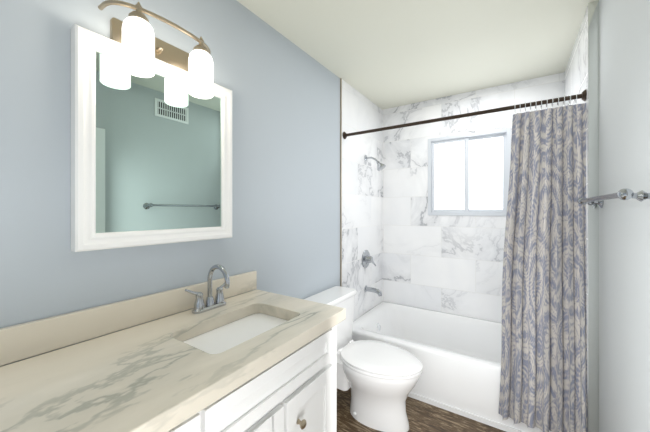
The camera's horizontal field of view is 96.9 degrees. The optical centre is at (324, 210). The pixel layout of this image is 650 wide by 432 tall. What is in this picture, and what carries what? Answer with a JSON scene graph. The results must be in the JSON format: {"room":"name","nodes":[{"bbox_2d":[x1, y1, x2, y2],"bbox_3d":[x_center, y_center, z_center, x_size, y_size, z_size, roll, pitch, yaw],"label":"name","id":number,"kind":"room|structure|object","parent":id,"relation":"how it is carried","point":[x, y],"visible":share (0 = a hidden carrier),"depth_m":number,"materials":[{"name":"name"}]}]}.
{"room":"bathroom","nodes":[
{"label":"bathroom","id":0,"kind":"room"},
{"bbox_2d":[0,0,339,366],"bbox_3d":[-0.453,0.122,1.669,0.100,2.505,3.980,0,0,34],"label":"wall","id":1,"kind":"structure","parent":0,"point":[284,239],"depth_m":1.31,"materials":[{"name":"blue paint"}]},
{"bbox_2d":[71,24,231,251],"bbox_3d":[-0.662,-0.240,1.219,0.048,0.750,0.630,0,0,34],"label":"mirror","id":2,"kind":"object","parent":1,"relation":"attached to","point":[151,160],"visible":1,"depth_m":1.13,"materials":[{"name":"white mirror"}]},
{"bbox_2d":[98,0,213,98],"bbox_3d":[-0.630,-0.622,1.152,0.175,0.250,0.415,0,0,34],"label":"sconce","id":3,"kind":"object","parent":1,"relation":"attached to","point":[143,46],"visible":1,"depth_m":1.06,"materials":[{"name":"white glass"}]},
{"bbox_2d":[342,79,381,320],"bbox_3d":[0.387,0.122,2.838,0.008,2.505,0.903,0,0,34],"label":"tile","id":4,"kind":"structure","parent":1,"relation":"attached to","point":[361,205],"depth_m":2.78,"materials":[{"name":"tile"}]},
{"bbox_2d":[362,155,385,295],"bbox_3d":[0.490,0.132,2.798,0.206,1.375,0.184,0,0,34],"label":"shower fixtures","id":5,"kind":"object","parent":4,"relation":"attached to","point":[367,258],"visible":0.98,"depth_m":2.80,"materials":[{"name":"silver metal"}]},
{"bbox_2d":[343,89,586,138],"bbox_3d":[0.822,-0.655,2.065,1.569,0.064,0.064,0,0,34],"label":"curtain rod","id":6,"kind":"object","parent":4,"relation":"attached to","point":[582,95],"visible":1,"depth_m":1.94,"materials":[{"name":"brown metal"}]},
{"bbox_2d":[498,94,586,431],"bbox_3d":[1.268,0.293,1.697,0.420,1.933,0.179,0,0,34],"label":"shower curtain","id":7,"kind":"object","parent":6,"relation":"hanging from","point":[543,383],"visible":1,"depth_m":1.67,"materials":[{"name":"fabric"}]},
{"bbox_2d":[340,0,598,431],"bbox_3d":[0.799,0.122,2.002,1.620,2.505,0.034,0,0,34],"label":"trim","id":8,"kind":"structure","parent":1,"relation":"attached to","point":[593,217],"depth_m":1.55,"materials":[{"name":"white paint"}]},
{"bbox_2d":[237,0,595,109],"bbox_3d":[0.263,-1.180,1.193,1.820,0.100,3.980,0,0,34],"label":"ceiling","id":9,"kind":"structure","parent":0,"point":[384,54],"depth_m":1.90,"materials":[{"name":"white paint"}]},
{"bbox_2d":[337,388,505,431],"bbox_3d":[0.263,1.425,1.193,1.820,0.100,3.980,0,0,34],"label":"floor","id":10,"kind":"structure","parent":0,"point":[423,416],"depth_m":1.89,"materials":[{"name":"wood"}]},
{"bbox_2d":[0,264,336,431],"bbox_3d":[-0.581,0.806,0.823,0.618,1.138,1.570,0,0,34],"label":"bathroom vanity","id":11,"kind":"object","parent":10,"relation":"on","point":[295,391],"visible":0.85,"depth_m":1.05,"materials":[{"name":"painted wood"},{"name":"marble"},{"name":"brushed nickel"}]},
{"bbox_2d":[0,290,345,431],"bbox_3d":[-0.580,0.469,0.823,0.580,0.050,1.570,0,0,34],"label":"countertop","id":12,"kind":"structure","parent":11,"relation":"on","point":[158,375],"depth_m":0.80,"materials":[{"name":"stone"}]},
{"bbox_2d":[304,286,422,431],"bbox_3d":[0.278,0.995,1.975,0.764,0.760,0.470,0,0,34],"label":"toilet","id":13,"kind":"object","parent":10,"relation":"on","point":[379,379],"visible":0.83,"depth_m":1.83,"materials":[{"name":"white ceramic"}]},
{"bbox_2d":[352,301,551,431],"bbox_3d":[1.042,1.188,2.397,1.567,0.375,0.908,0,0,34],"label":"bathtub","id":14,"kind":"object","parent":10,"relation":"on","point":[458,357],"visible":0.38,"depth_m":2.14,"materials":[{"name":"white ceramic"}]},
{"bbox_2d":[382,72,564,322],"bbox_3d":[1.322,0.122,2.819,1.587,2.505,0.100,0,0,34],"label":"wall","id":15,"kind":"structure","parent":0,"point":[448,264],"depth_m":2.87,"materials":[{"name":"tile"}]},
{"bbox_2d":[428,128,510,215],"bbox_3d":[1.360,-0.345,2.763,0.711,0.781,0.061,0,0,34],"label":"window","id":16,"kind":"structure","parent":15,"relation":"in","point":[468,174],"depth_m":2.75,"materials":[{"name":"white glass"}]},
{"bbox_2d":[599,0,649,431],"bbox_3d":[0.980,0.122,0.718,0.100,2.505,3.980,0,0,34],"label":"wall","id":17,"kind":"structure","parent":0,"point":[624,225],"depth_m":1.18,"materials":[{"name":"grey paint"}]},
{"bbox_2d":[577,188,649,207],"bbox_3d":[1.182,-0.044,1.202,0.100,0.059,0.790,0,0,34],"label":"towel rail","id":18,"kind":"object","parent":17,"relation":"attached to","point":[628,194],"visible":1,"depth_m":0.92,"materials":[{"name":"silver metal"}]},
{"bbox_3d":[1.740,0.123,1.984,0.033,2.505,1.030,0,0,34],"label":"wall","id":19,"kind":"structure","parent":0,"visible":0},
{"bbox_2d":[565,6,587,431],"bbox_3d":[1.695,0.122,1.954,0.008,2.505,0.930,0,0,34],"label":"tile","id":20,"kind":"structure","parent":19,"relation":"attached to","point":[576,75],"depth_m":1.71,"materials":[{"name":"tile"}]}
]}

